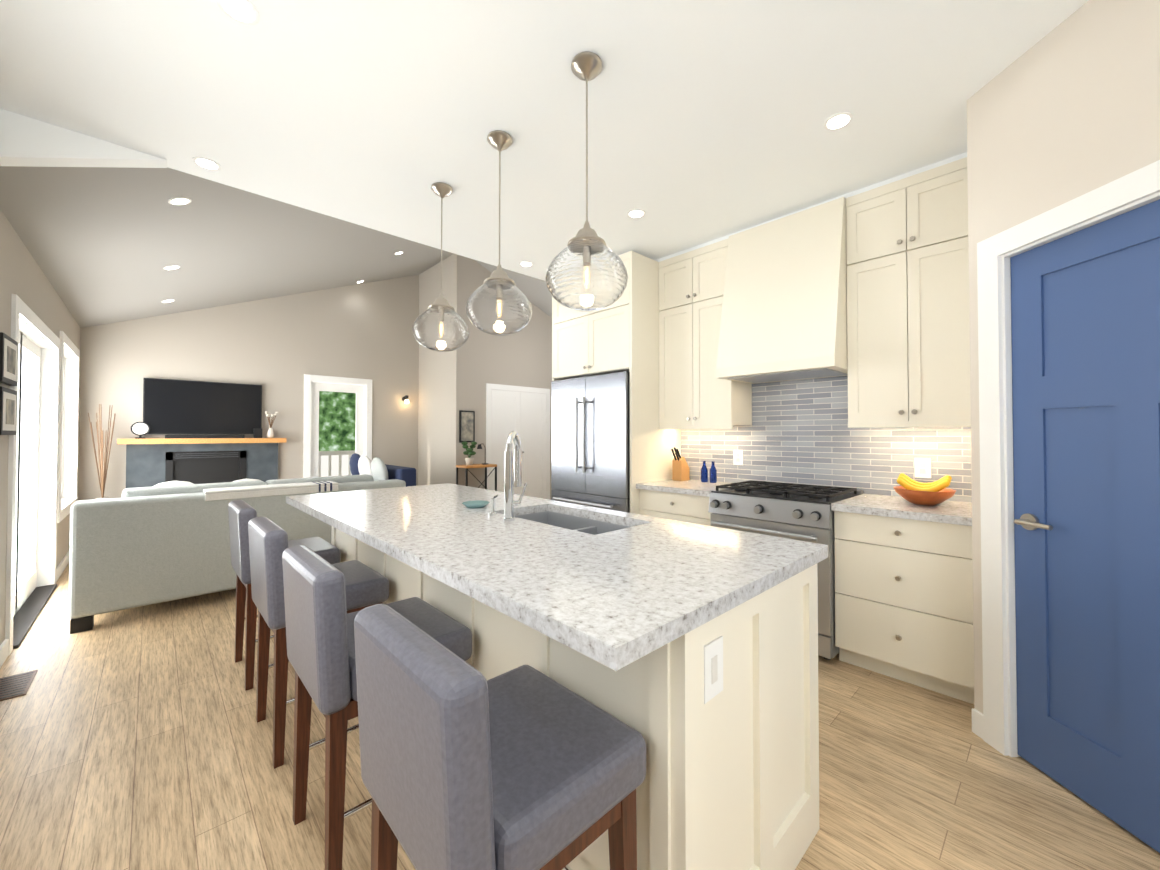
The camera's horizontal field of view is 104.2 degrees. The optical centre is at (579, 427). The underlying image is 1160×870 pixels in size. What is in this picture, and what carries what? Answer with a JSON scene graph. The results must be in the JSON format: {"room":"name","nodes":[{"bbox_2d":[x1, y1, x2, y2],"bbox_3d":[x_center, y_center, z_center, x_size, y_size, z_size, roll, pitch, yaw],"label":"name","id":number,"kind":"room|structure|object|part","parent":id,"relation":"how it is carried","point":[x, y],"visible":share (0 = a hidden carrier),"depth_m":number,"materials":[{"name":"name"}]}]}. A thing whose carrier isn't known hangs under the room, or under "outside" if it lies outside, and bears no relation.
{"room":"living room and kitchen","nodes":[
{"label":"living room and kitchen","id":0,"kind":"room"},
{"bbox_2d":[0,209,80,644],"bbox_3d":[-2.316,-0.152,1.406,0.200,2.950,10.700,1,-1,-43],"label":"wall","id":1,"kind":"structure","parent":0,"point":[23,277],"depth_m":2.88,"materials":[{"name":"beige paint"}]},
{"bbox_2d":[0,386,16,434],"bbox_3d":[-3.227,-0.090,2.539,0.031,0.260,0.360,1,-1,-43],"label":"picture frame","id":2,"kind":"object","parent":1,"relation":"attached to","point":[8,397],"depth_m":2.51,"materials":[{"name":"black wood"}]},
{"bbox_2d":[0,332,17,385],"bbox_3d":[-3.227,-0.380,2.543,0.031,0.260,0.360,1,-1,-43],"label":"picture frame","id":3,"kind":"object","parent":1,"relation":"attached to","point":[8,370],"depth_m":2.50,"materials":[{"name":"black wood"}]},
{"bbox_2d":[18,351,24,582],"bbox_3d":[-4.619,0.283,3.722,0.010,2.150,3.060,1,-1,-43],"label":"window","id":4,"kind":"structure","parent":1,"relation":"in","point":[21,460],"depth_m":3.74,"materials":[{"name":"glass"}]},
{"bbox_2d":[0,294,79,667],"bbox_3d":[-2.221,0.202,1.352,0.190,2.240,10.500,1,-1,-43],"label":"patio door","id":5,"kind":"structure","parent":1,"relation":"attached to","point":[50,497],"depth_m":3.82,"materials":[{"name":"white"}]},
{"bbox_2d":[303,374,371,477],"bbox_3d":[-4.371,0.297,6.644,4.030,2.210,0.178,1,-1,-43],"label":"trim","id":6,"kind":"structure","parent":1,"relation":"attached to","point":[314,385],"depth_m":7.01,"materials":[{"name":"white"}]},
{"bbox_2d":[0,108,166,167],"bbox_3d":[-0.117,-1.952,4.550,7.680,1.732,0.101,1,-1,-43],"label":"wall","id":7,"kind":"structure","parent":0,"point":[25,141],"depth_m":2.19,"materials":[{"name":"white paint"}]},
{"bbox_2d":[0,166,453,327],"bbox_3d":[-2.931,-2.003,5.087,4.330,1.852,4.550,1,-1,-43],"label":"ceiling","id":8,"kind":"structure","parent":0,"point":[105,245],"depth_m":3.76,"materials":[{"name":"grey paint"}]},
{"bbox_2d":[168,197,190,204],"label":"recessed light","id":9,"kind":"object","parent":8,"relation":"in","point":[179,200],"depth_m":2.94,"materials":[{"name":"white"}]},
{"bbox_2d":[78,275,418,500],"bbox_3d":[-3.211,-0.724,7.798,7.680,4.288,0.200,1,-1,-43],"label":"wall","id":10,"kind":"structure","parent":0,"point":[277,348],"depth_m":6.53,"materials":[{"name":"beige paint"}]},
{"bbox_2d":[143,378,261,433],"bbox_3d":[-4.936,-0.263,5.963,1.200,0.690,0.075,1,-1,-43],"label":"tv","id":11,"kind":"object","parent":10,"relation":"attached to","point":[170,406],"visible":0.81,"depth_m":5.89,"materials":[{"name":"black plastic"}]},
{"bbox_2d":[402,395,408,403],"bbox_3d":[-2.993,-0.486,7.769,0.090,0.140,0.132,1,-1,-43],"label":"sconce","id":12,"kind":"object","parent":10,"relation":"attached to","point":[405,398],"visible":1,"depth_m":7.74,"materials":[{"name":"black"}]},
{"bbox_2d":[418,255,451,485],"bbox_3d":[-2.385,-0.697,7.603,0.150,4.228,1.219,1,-1,-43],"label":"wall","id":13,"kind":"structure","parent":0,"point":[434,416],"depth_m":7.53,"materials":[{"name":"beige paint"}]},
{"bbox_2d":[451,254,551,499],"bbox_3d":[-0.716,-0.693,8.240,3.450,4.238,0.150,1,-1,-43],"label":"wall","id":14,"kind":"structure","parent":0,"point":[522,357],"depth_m":7.30,"materials":[{"name":"beige paint"}]},
{"bbox_2d":[459,410,474,442],"bbox_3d":[-1.776,-0.021,7.102,0.260,0.500,0.024,1,-1,-43],"label":"framed picture","id":15,"kind":"object","parent":14,"relation":"attached to","point":[466,426],"visible":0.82,"depth_m":7.08,"materials":[{"name":"black"}]},
{"bbox_2d":[486,383,549,499],"bbox_3d":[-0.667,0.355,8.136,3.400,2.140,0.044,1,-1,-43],"label":"door","id":16,"kind":"structure","parent":14,"relation":"attached to","point":[524,413],"depth_m":7.84,"materials":[{"name":"white paint"}]},
{"bbox_2d":[475,260,551,317],"bbox_3d":[-0.143,-2.159,7.730,3.350,1.460,4.550,1,-1,-43],"label":"ceiling","id":17,"kind":"structure","parent":0,"point":[536,292],"depth_m":7.56,"materials":[{"name":"grey paint"}]},
{"bbox_2d":[0,0,1088,280],"bbox_3d":[1.964,-1.523,2.347,7.680,0.120,6.150,1,-1,-43],"label":"ceiling","id":18,"kind":"structure","parent":0,"point":[706,118],"depth_m":2.02,"materials":[{"name":"white paint"}]},
{"bbox_2d":[192,157,220,170],"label":"recessed light","id":19,"kind":"object","parent":18,"relation":"in","point":[206,163],"depth_m":2.48,"materials":[{"name":"white"}]},
{"bbox_2d":[216,0,259,24],"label":"recessed light","id":20,"kind":"object","parent":18,"relation":"in","point":[245,12],"depth_m":1.59,"materials":[{"name":"white"}]},
{"bbox_2d":[412,182,468,351],"bbox_3d":[-0.838,-0.959,2.731,0.331,0.994,0.331,1,-1,-43],"label":"pendant light","id":21,"kind":"object","parent":18,"relation":"hanging from","point":[439,324],"visible":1,"depth_m":2.63,"materials":[{"name":"clear glass"}]},
{"bbox_3d":[-0.838,-0.590,2.725,0.331,0.256,0.331,1,-1,-43],"label":"lamp shade","id":22,"kind":"part","parent":21,"relation":"part of","materials":[{"name":"clear glass"}]},
{"bbox_2d":[466,130,531,335],"bbox_3d":[-0.405,-0.966,2.275,0.331,0.994,0.331,1,-1,-43],"label":"pendant light","id":23,"kind":"object","parent":18,"relation":"hanging from","point":[498,303],"visible":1,"depth_m":2.17,"materials":[{"name":"clear glass"}]},
{"bbox_3d":[-0.405,-0.597,2.269,0.331,0.256,0.331,1,-1,-43],"label":"lamp shade","id":24,"kind":"part","parent":23,"relation":"part of","materials":[{"name":"clear glass"}]},
{"bbox_2d":[519,261,532,266],"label":"recessed light","id":25,"kind":"object","parent":18,"relation":"in","point":[524,263],"depth_m":3.96,"materials":[{"name":"white"}]},
{"bbox_2d":[546,51,627,311],"bbox_3d":[0.027,-0.973,1.818,0.331,0.994,0.331,1,-1,-43],"label":"pendant light","id":26,"kind":"object","parent":18,"relation":"hanging from","point":[586,270],"visible":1,"depth_m":1.72,"materials":[{"name":"clear glass"}]},
{"bbox_3d":[0.027,-0.604,1.812,0.331,0.256,0.331,1,-1,-43],"label":"lamp shade","id":27,"kind":"part","parent":26,"relation":"part of","materials":[{"name":"clear glass"}]},
{"bbox_2d":[627,209,644,217],"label":"recessed light","id":28,"kind":"object","parent":18,"relation":"in","point":[635,213],"depth_m":3.05,"materials":[{"name":"white"}]},
{"bbox_2d":[824,112,852,130],"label":"recessed light","id":29,"kind":"object","parent":18,"relation":"in","point":[837,121],"depth_m":2.15,"materials":[{"name":"white"}]},
{"bbox_2d":[0,563,1159,869],"bbox_3d":[0.400,1.412,3.954,7.680,0.100,10.700,1,-1,-43],"label":"floor","id":30,"kind":"structure","parent":0,"point":[136,739],"depth_m":1.72,"materials":[{"name":"brown wood"}]},
{"bbox_2d":[0,670,37,700],"bbox_3d":[-2.934,1.333,2.326,0.140,0.008,0.320,1,-1,-43],"label":"floor vent","id":31,"kind":"object","parent":30,"relation":"in","point":[14,686],"visible":1,"depth_m":2.34,"materials":[{"name":"grey metal"}]},
{"bbox_2d":[13,584,56,648],"bbox_3d":[-4.032,1.342,3.256,0.185,0.018,1.560,1,-1,-43],"label":"door mat","id":32,"kind":"object","parent":30,"relation":"on","point":[26,615],"visible":0.73,"depth_m":3.28,"materials":[{"name":"grey"}]},
{"bbox_2d":[88,404,115,498],"bbox_3d":[-5.487,0.555,5.176,0.221,1.650,0.303,1,-1,-43],"label":"floor vase","id":33,"kind":"object","parent":30,"relation":"on","point":[102,477],"visible":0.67,"depth_m":5.14,"materials":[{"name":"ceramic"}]},
{"bbox_2d":[117,438,286,487],"bbox_3d":[-4.859,0.764,5.909,1.680,1.255,0.237,1,-1,-43],"label":"fireplace","id":34,"kind":"object","parent":30,"relation":"on","point":[151,462],"visible":0.38,"depth_m":5.89,"materials":[{"name":"stone"}]},
{"bbox_2d":[131,422,149,438],"bbox_3d":[-5.346,0.027,5.489,0.170,0.205,0.090,1,-1,-43],"label":"mantel clock","id":35,"kind":"object","parent":34,"relation":"on","point":[140,429],"visible":1,"depth_m":5.47,"materials":[{"name":"white"}]},
{"bbox_2d":[165,435,244,437],"bbox_3d":[-4.889,0.114,5.907,0.800,0.045,0.100,1,-1,-43],"label":"soundbar","id":36,"kind":"object","parent":34,"relation":"on","point":[204,436],"visible":1,"depth_m":5.86,"materials":[{"name":"black plastic"}]},
{"bbox_2d":[253,411,277,437],"bbox_3d":[-4.408,-0.046,6.340,0.289,0.376,0.106,1,-1,-43],"label":"vase","id":37,"kind":"object","parent":34,"relation":"on","point":[257,432],"visible":1,"depth_m":6.34,"materials":[{"name":"beige ceramic"}]},
{"bbox_2d":[68,474,405,633],"bbox_3d":[-2.854,0.900,4.052,2.220,0.926,0.994,1,-1,-43],"label":"sofa","id":38,"kind":"object","parent":30,"relation":"on","point":[155,544],"visible":0.75,"depth_m":3.28,"materials":[{"name":"grey fabric"}]},
{"bbox_2d":[228,500,340,690],"bbox_3d":[-1.700,0.878,2.593,0.481,0.925,0.450,1,-1,-43],"label":"bar stool","id":39,"kind":"object","parent":30,"relation":"on","point":[242,513],"visible":0.56,"depth_m":2.36,"materials":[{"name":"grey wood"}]},
{"bbox_3d":[-1.700,0.611,2.597,0.481,0.391,0.450,1,-1,-43],"label":"seat","id":40,"kind":"part","parent":39,"relation":"part of","materials":[{"name":"grey fabric"}]},
{"bbox_2d":[248,517,388,768],"bbox_3d":[-1.191,0.870,2.056,0.481,0.925,0.450,1,-1,-43],"label":"bar stool","id":41,"kind":"object","parent":30,"relation":"on","point":[366,586],"visible":0.58,"depth_m":1.83,"materials":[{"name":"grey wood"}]},
{"bbox_3d":[-1.191,0.603,2.060,0.481,0.391,0.450,1,-1,-43],"label":"seat","id":42,"kind":"part","parent":41,"relation":"part of","materials":[{"name":"grey fabric"}]},
{"bbox_2d":[282,545,471,869],"bbox_3d":[-0.682,0.862,1.519,0.481,0.925,0.450,1,-1,-43],"label":"bar stool","id":43,"kind":"object","parent":30,"relation":"on","point":[320,638],"visible":0.73,"depth_m":1.27,"materials":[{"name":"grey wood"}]},
{"bbox_3d":[-0.682,0.595,1.523,0.481,0.391,0.450,1,-1,-43],"label":"seat","id":44,"kind":"part","parent":43,"relation":"part of","materials":[{"name":"grey fabric"}]},
{"bbox_2d":[349,453,415,486],"bbox_3d":[-3.012,0.880,6.241,0.900,1.032,1.500,1,-1,-43],"label":"loveseat","id":45,"kind":"object","parent":30,"relation":"on","point":[376,468],"visible":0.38,"depth_m":5.99,"materials":[{"name":"blue fabric"}]},
{"bbox_2d":[456,464,496,490],"bbox_3d":[-1.605,0.991,7.007,0.540,0.835,0.320,1,-1,-43],"label":"console table","id":46,"kind":"object","parent":30,"relation":"on","point":[476,466],"visible":0.44,"depth_m":6.93,"materials":[{"name":"black wood"}]},
{"bbox_2d":[462,441,476,464],"bbox_3d":[-1.699,0.389,6.926,0.233,0.365,0.234,1,-1,-43],"label":"potted plant","id":47,"kind":"object","parent":46,"relation":"on","point":[469,460],"visible":1,"depth_m":6.88,"materials":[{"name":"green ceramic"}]},
{"bbox_2d":[477,444,487,464],"bbox_3d":[-1.530,0.409,7.087,0.195,0.330,0.097,1,-1,-43],"label":"light","id":48,"kind":"object","parent":46,"relation":"on","point":[479,446],"visible":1,"depth_m":7.05,"materials":[{"name":"black metal"}]},
{"bbox_2d":[354,604,645,869],"bbox_3d":[-0.173,0.854,0.982,0.481,0.925,0.450,1,-1,-43],"label":"bar stool","id":49,"kind":"object","parent":30,"relation":"on","point":[465,765],"visible":1,"depth_m":0.83,"materials":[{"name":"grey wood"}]},
{"bbox_2d":[331,527,819,869],"bbox_3d":[-0.390,0.890,2.189,0.822,0.890,2.626,1,-1,-43],"label":"kitchen island","id":50,"kind":"object","parent":30,"relation":"on","point":[688,651],"depth_m":1.19,"materials":[{"name":"painted wood"},{"name":"quartz"},{"name":"stainless steel"}]},
{"bbox_2d":[286,483,827,674],"bbox_3d":[-0.471,0.424,2.123,1.063,0.040,2.676,1,-1,-43],"label":"island countertop","id":51,"kind":"structure","parent":50,"relation":"on","point":[620,597],"depth_m":1.34,"materials":[{"name":"white stone"}]},
{"bbox_2d":[462,500,489,507],"bbox_3d":[-0.536,0.395,2.325,0.140,0.024,0.140,1,-1,-43],"label":"soap dish","id":52,"kind":"object","parent":51,"relation":"on","point":[476,504],"visible":1,"depth_m":2.30,"materials":[{"name":"teal ceramic"}]},
{"bbox_2d":[488,431,526,520],"bbox_3d":[-0.318,0.208,2.053,0.165,0.390,0.267,1,-1,-43],"label":"faucet","id":53,"kind":"object","parent":51,"relation":"on","point":[512,469],"visible":1,"depth_m":1.96,"materials":[{"name":"silver metal"}]},
{"bbox_2d":[514,507,637,534],"bbox_3d":[-0.059,0.542,2.052,0.385,0.222,0.733,1,-1,-43],"label":"sink","id":54,"kind":"object","parent":51,"relation":"in","point":[591,523],"depth_m":2.28,"materials":[{"name":"silver metal"}]},
{"bbox_2d":[551,371,629,512],"bbox_3d":[0.262,0.463,4.073,0.736,1.800,0.909,1,-1,-43],"label":"fridge","id":55,"kind":"object","parent":30,"relation":"on","point":[590,440],"visible":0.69,"depth_m":3.80,"materials":[{"name":"grey metal"}]},
{"bbox_2d":[636,488,710,525],"bbox_3d":[0.910,0.918,3.554,0.592,0.875,0.655,1,-1,-43],"label":"base cabinet","id":56,"kind":"object","parent":30,"relation":"on","point":[667,505],"depth_m":3.35,"materials":[{"name":"beige wood"}]},
{"bbox_2d":[636,480,731,495],"bbox_3d":[0.895,0.460,3.548,0.632,0.040,0.655,1,-1,-43],"label":"countertop","id":57,"kind":"structure","parent":56,"relation":"on","point":[688,487],"depth_m":3.44,"materials":[{"name":"white stone"}]},
{"bbox_2d":[671,447,689,480],"bbox_3d":[0.840,0.302,3.810,0.162,0.281,0.090,1,-1,-43],"label":"knife block","id":58,"kind":"object","parent":57,"relation":"on","point":[680,469],"visible":1,"depth_m":3.78,"materials":[{"name":"brown wood"}]},
{"bbox_2d":[701,461,706,481],"bbox_3d":[1.014,0.356,3.685,0.055,0.170,0.055,-1,-1,35],"label":"bottle","id":59,"kind":"object","parent":57,"relation":"on","point":[704,474],"depth_m":3.66,"materials":[{"name":"blue glass"}]},
{"bbox_2d":[707,461,716,482],"bbox_3d":[1.069,0.355,3.627,0.055,0.170,0.055,-1,-1,35],"label":"bottle","id":60,"kind":"object","parent":57,"relation":"on","point":[713,472],"depth_m":3.61,"materials":[{"name":"blue glass"}]},
{"bbox_2d":[708,480,862,659],"bbox_3d":[1.346,0.871,2.994,0.698,0.952,0.752,1,-1,-43],"label":"range","id":61,"kind":"object","parent":30,"relation":"on","point":[802,512],"visible":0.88,"depth_m":2.72,"materials":[{"name":"grey metal"}]},
{"bbox_2d":[831,508,973,703],"bbox_3d":[1.868,0.903,2.543,0.592,0.875,0.612,1,-1,-43],"label":"base cabinet","id":62,"kind":"object","parent":30,"relation":"on","point":[904,588],"depth_m":2.32,"materials":[{"name":"beige wood"}]},
{"bbox_2d":[832,492,971,527],"bbox_3d":[1.854,0.445,2.536,0.632,0.040,0.612,1,-1,-43],"label":"countertop","id":63,"kind":"structure","parent":62,"relation":"on","point":[866,504],"depth_m":2.40,"materials":[{"name":"white stone"}]},
{"bbox_2d":[893,473,955,504],"bbox_3d":[1.909,0.341,2.507,0.280,0.164,0.280,1,-1,-43],"label":"fruit bowl","id":64,"kind":"object","parent":63,"relation":"on","point":[909,489],"visible":1,"depth_m":2.46,"materials":[{"name":"orange ceramic"}]},
{"bbox_2d":[552,297,635,383],"bbox_3d":[0.177,-0.947,4.295,0.677,0.968,0.522,1,-1,-43],"label":"upper cabinet","id":65,"kind":"object","parent":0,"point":[571,329],"depth_m":4.09,"materials":[{"name":"beige wood"}]},
{"bbox_2d":[592,251,655,379],"bbox_3d":[0.457,-0.952,3.999,0.677,0.968,0.522,1,-1,-43],"label":"upper cabinet","id":66,"kind":"object","parent":0,"relation":"attached to","point":[623,332],"depth_m":3.67,"materials":[{"name":"beige wood"}]},
{"bbox_2d":[656,241,755,427],"bbox_3d":[1.006,-0.729,3.671,0.327,1.423,0.655,1,-1,-43],"label":"upper cabinet","id":67,"kind":"object","parent":0,"relation":"attached to","point":[687,396],"depth_m":3.57,"materials":[{"name":"beige wood"}]},
{"bbox_2d":[712,193,847,383],"bbox_3d":[1.413,-0.901,3.084,0.547,1.098,0.756,1,-1,-43],"label":"range hood","id":68,"kind":"object","parent":0,"relation":"attached to","point":[826,343],"depth_m":2.93,"materials":[{"name":"beige"}]},
{"bbox_2d":[681,376,971,501],"bbox_3d":[1.591,0.044,3.268,0.017,0.785,2.027,1,-1,-43],"label":"backsplash","id":69,"kind":"structure","parent":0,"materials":[{"name":"tile"}]},
{"bbox_2d":[844,152,970,423],"bbox_3d":[1.964,-0.745,2.659,0.327,1.423,0.612,1,-1,-43],"label":"upper cabinet","id":70,"kind":"object","parent":0,"relation":"attached to","point":[909,326],"depth_m":2.54,"materials":[{"name":"beige wood"}]},
{"bbox_2d":[967,0,1159,713],"bbox_3d":[1.857,-0.088,0.707,0.120,2.800,2.600,0,-1,-3],"label":"wall","id":71,"kind":"structure","parent":0,"point":[1066,110],"depth_m":1.66,"materials":[{"name":"beige paint"}]},
{"bbox_2d":[972,160,1159,756],"bbox_3d":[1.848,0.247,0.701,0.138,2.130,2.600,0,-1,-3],"label":"door frame","id":72,"kind":"structure","parent":71,"relation":"attached to","point":[994,724],"depth_m":1.85,"materials":[{"name":"white"}]},
{"bbox_2d":[1010,199,1159,852],"bbox_3d":[1.775,0.303,1.444,0.099,2.016,0.786,0,-1,-3],"label":"pantry door","id":73,"kind":"structure","parent":71,"relation":"in","point":[1085,319],"depth_m":1.57,"materials":[{"name":"blue wood"}]},
{"label":"outside","id":74,"kind":"structure","parent":0,"visible":0},
{"bbox_2d":[319,391,355,476],"bbox_3d":[-4.235,0.216,7.571,2.000,2.800,0.900,1,-1,-43],"label":"view","id":75,"kind":"structure","parent":74,"point":[337,418],"depth_m":8.04,"materials":[{"name":"green plant"}]}
]}

